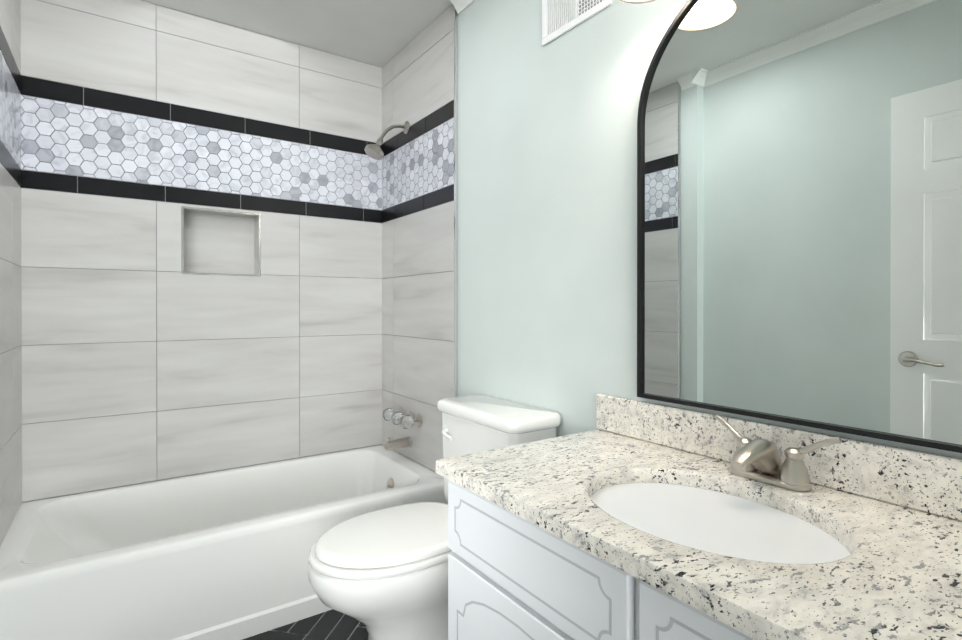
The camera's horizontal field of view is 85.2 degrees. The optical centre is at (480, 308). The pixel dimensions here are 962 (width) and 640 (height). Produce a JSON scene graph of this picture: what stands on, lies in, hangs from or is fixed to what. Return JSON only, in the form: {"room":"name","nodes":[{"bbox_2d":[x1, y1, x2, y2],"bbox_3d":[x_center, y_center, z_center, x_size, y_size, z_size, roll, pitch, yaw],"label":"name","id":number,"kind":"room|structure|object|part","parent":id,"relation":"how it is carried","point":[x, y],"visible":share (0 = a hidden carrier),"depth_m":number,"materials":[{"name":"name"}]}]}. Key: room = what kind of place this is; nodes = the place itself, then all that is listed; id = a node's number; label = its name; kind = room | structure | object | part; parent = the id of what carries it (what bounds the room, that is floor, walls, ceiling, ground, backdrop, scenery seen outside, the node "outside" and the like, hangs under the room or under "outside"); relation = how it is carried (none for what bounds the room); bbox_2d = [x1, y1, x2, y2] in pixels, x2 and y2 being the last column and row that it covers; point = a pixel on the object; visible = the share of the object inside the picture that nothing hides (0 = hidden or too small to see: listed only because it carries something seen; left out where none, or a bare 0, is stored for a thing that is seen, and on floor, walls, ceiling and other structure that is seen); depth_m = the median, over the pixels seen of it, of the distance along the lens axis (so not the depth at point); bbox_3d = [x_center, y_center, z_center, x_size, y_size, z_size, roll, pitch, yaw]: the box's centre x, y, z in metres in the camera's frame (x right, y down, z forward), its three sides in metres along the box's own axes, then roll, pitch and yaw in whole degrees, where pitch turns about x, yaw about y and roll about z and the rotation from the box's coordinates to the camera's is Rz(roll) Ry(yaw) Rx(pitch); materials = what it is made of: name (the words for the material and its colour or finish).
{"room":"bathroom","nodes":[
{"label":"bathroom","id":0,"kind":"room"},
{"bbox_2d":[142,0,451,67],"bbox_3d":[-0.383,-1.369,1.272,1.984,0.100,3.440,0,0,-35],"label":"ceiling","id":1,"kind":"structure","parent":0,"point":[380,33],"depth_m":2.39,"materials":[{"name":"paint"}]},
{"bbox_2d":[242,609,368,639],"bbox_3d":[-0.143,1.132,0.935,1.582,0.001,2.199,0,0,-35],"label":"floor","id":2,"kind":"structure","parent":0,"point":[327,623],"depth_m":1.83,"materials":[{"name":"black tile"}]},
{"bbox_2d":[308,395,560,639],"bbox_3d":[-0.171,0.736,1.693,0.755,0.786,0.486,0,0,-35],"label":"toilet","id":3,"kind":"object","parent":2,"relation":"on","point":[381,574],"visible":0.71,"depth_m":1.54,"materials":[{"name":"white ceramic"}]},
{"bbox_3d":[-0.266,0.722,1.627,0.524,0.020,0.384,0,0,-35],"label":"seat","id":4,"kind":"part","parent":3,"relation":"part of","materials":[{"name":"white plastic"}]},
{"bbox_3d":[-0.255,0.708,1.635,0.517,0.048,0.364,0,0,-35],"label":"lid","id":5,"kind":"part","parent":3,"relation":"part of","materials":[{"name":"white plastic"}]},
{"bbox_3d":[-0.122,0.455,1.896,0.025,0.033,0.081,0,0,-35],"label":"lever","id":6,"kind":"part","parent":3,"relation":"part of","materials":[{"name":"white ceramic"}]},
{"bbox_3d":[0.048,0.364,1.844,0.222,0.043,0.486,0,0,-35],"label":"tank lid","id":7,"kind":"part","parent":3,"relation":"part of","materials":[{"name":"white ceramic"}]},
{"bbox_3d":[0.050,0.558,1.847,0.200,0.342,0.456,0,0,-35],"label":"tank","id":8,"kind":"part","parent":3,"relation":"part of","materials":[{"name":"white ceramic"}]},
{"bbox_2d":[448,482,747,639],"bbox_3d":[0.515,0.765,0.878,0.562,0.735,1.298,0,0,-35],"label":"bathroom vanity","id":9,"kind":"object","parent":2,"relation":"on","point":[509,579],"depth_m":0.98,"materials":[{"name":"white paint"}]},
{"bbox_2d":[436,430,961,639],"bbox_3d":[0.509,0.382,0.874,0.576,0.033,1.336,0,0,-35],"label":"countertop","id":10,"kind":"structure","parent":9,"relation":"on","point":[899,578],"depth_m":0.81,"materials":[{"name":"beige stone"}]},
{"bbox_2d":[576,470,859,577],"bbox_3d":[0.414,0.464,0.972,0.384,0.157,0.488,0,0,-35],"label":"sink","id":11,"kind":"object","parent":10,"relation":"in","point":[775,539],"depth_m":0.98,"materials":[{"name":"white ceramic"}]},
{"bbox_2d":[708,414,847,493],"bbox_3d":[0.570,0.306,1.080,0.152,0.117,0.260,0,0,-35],"label":"faucet","id":12,"kind":"object","parent":10,"relation":"on","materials":[{"name":"silver metal"}]},
{"bbox_2d":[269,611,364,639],"bbox_3d":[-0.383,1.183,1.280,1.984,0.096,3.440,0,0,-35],"label":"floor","id":13,"kind":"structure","parent":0,"point":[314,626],"depth_m":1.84,"materials":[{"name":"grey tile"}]},
{"bbox_2d":[0,444,447,639],"bbox_3d":[-0.950,0.940,2.149,1.516,0.375,0.756,0,0,-35],"label":"bathtub","id":14,"kind":"object","parent":13,"relation":"on","point":[220,555],"visible":0.73,"depth_m":1.85,"materials":[{"name":"white ceramic"}]},
{"bbox_2d":[458,0,961,457],"bbox_3d":[0.309,-0.096,1.756,0.100,2.650,3.440,0,0,-35],"label":"wall","id":15,"kind":"structure","parent":0,"point":[547,226],"depth_m":1.77,"materials":[{"name":"paint"}]},
{"bbox_2d":[382,4,457,471],"bbox_3d":[-0.327,-0.099,2.572,0.014,2.450,0.775,0,0,-35],"label":"wall tiles","id":16,"kind":"structure","parent":15,"relation":"attached to","point":[420,248],"depth_m":2.50,"materials":[{"name":"grey tile"}]},
{"bbox_2d":[364,121,409,159],"bbox_3d":[-0.463,-0.832,2.563,0.220,0.215,0.094,0,0,-35],"label":"shower head","id":17,"kind":"object","parent":16,"relation":"attached to","point":[374,151],"visible":1,"depth_m":2.53},
{"bbox_2d":[382,407,421,450],"bbox_3d":[-0.415,0.599,2.565,0.143,0.185,0.268,0,0,-35],"label":"tub faucet","id":18,"kind":"object","parent":16,"relation":"attached to","point":[405,421],"visible":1,"depth_m":2.54,"materials":[{"name":"silver metal"}]},
{"bbox_2d":[450,0,474,13],"bbox_3d":[0.496,-1.289,1.342,0.060,0.060,2.153,0,0,-35],"label":"crown molding","id":19,"kind":"structure","parent":15,"relation":"attached to","point":[460,6],"depth_m":2.20,"materials":[{"name":"white paint"}]},
{"bbox_2d":[542,0,611,45],"bbox_3d":[0.299,-1.053,1.671,0.008,0.305,0.305,0,0,-35],"label":"air vent","id":20,"kind":"object","parent":15,"relation":"in","point":[560,17],"visible":1,"depth_m":1.71,"materials":[{"name":"white metal"}]},
{"bbox_2d":[620,0,654,3],"bbox_3d":[0.562,-0.915,1.107,0.220,0.237,0.636,0,0,-35],"label":"sconce","id":21,"kind":"object","parent":15,"relation":"attached to","point":[636,1],"visible":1,"depth_m":1.36,"materials":[{"name":"white glass"}]},
{"bbox_2d":[596,394,961,521],"bbox_3d":[0.737,0.312,1.032,0.021,0.098,1.334,0,0,-35],"label":"backsplash","id":22,"kind":"structure","parent":15,"relation":"attached to","point":[914,479],"depth_m":1.02,"materials":[{"name":"beige stone"}]},
{"bbox_2d":[637,0,961,452],"bbox_3d":[0.641,-0.292,1.165,0.024,1.075,0.701,0,0,-35],"label":"arched mirror","id":23,"kind":"object","parent":15,"relation":"attached to","point":[799,212],"visible":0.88,"depth_m":1.10,"materials":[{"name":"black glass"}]},
{"bbox_3d":[-1.605,-0.096,1.700,0.060,2.650,1.150,0,0,-35],"label":"wall","id":24,"kind":"structure","parent":0,"visible":0},
{"bbox_2d":[0,0,21,545],"bbox_3d":[-1.547,-0.096,1.682,0.014,2.450,0.845,0,0,-35],"label":"wall tiles","id":25,"kind":"structure","parent":24,"relation":"attached to","point":[10,300],"depth_m":1.82,"materials":[{"name":"grey tile"}]},
{"bbox_3d":[-1.278,-0.099,2.566,1.984,2.650,0.100,0,0,-35],"label":"wall","id":26,"kind":"structure","parent":0,"visible":0},
{"bbox_2d":[20,0,381,501],"bbox_3d":[-1.188,-0.287,2.488,1.524,2.073,0.099,0,0,-35],"label":"wall tile","id":27,"kind":"structure","parent":26,"relation":"attached to","point":[201,244],"depth_m":2.34,"materials":[{"name":"grey tile"}]}
]}

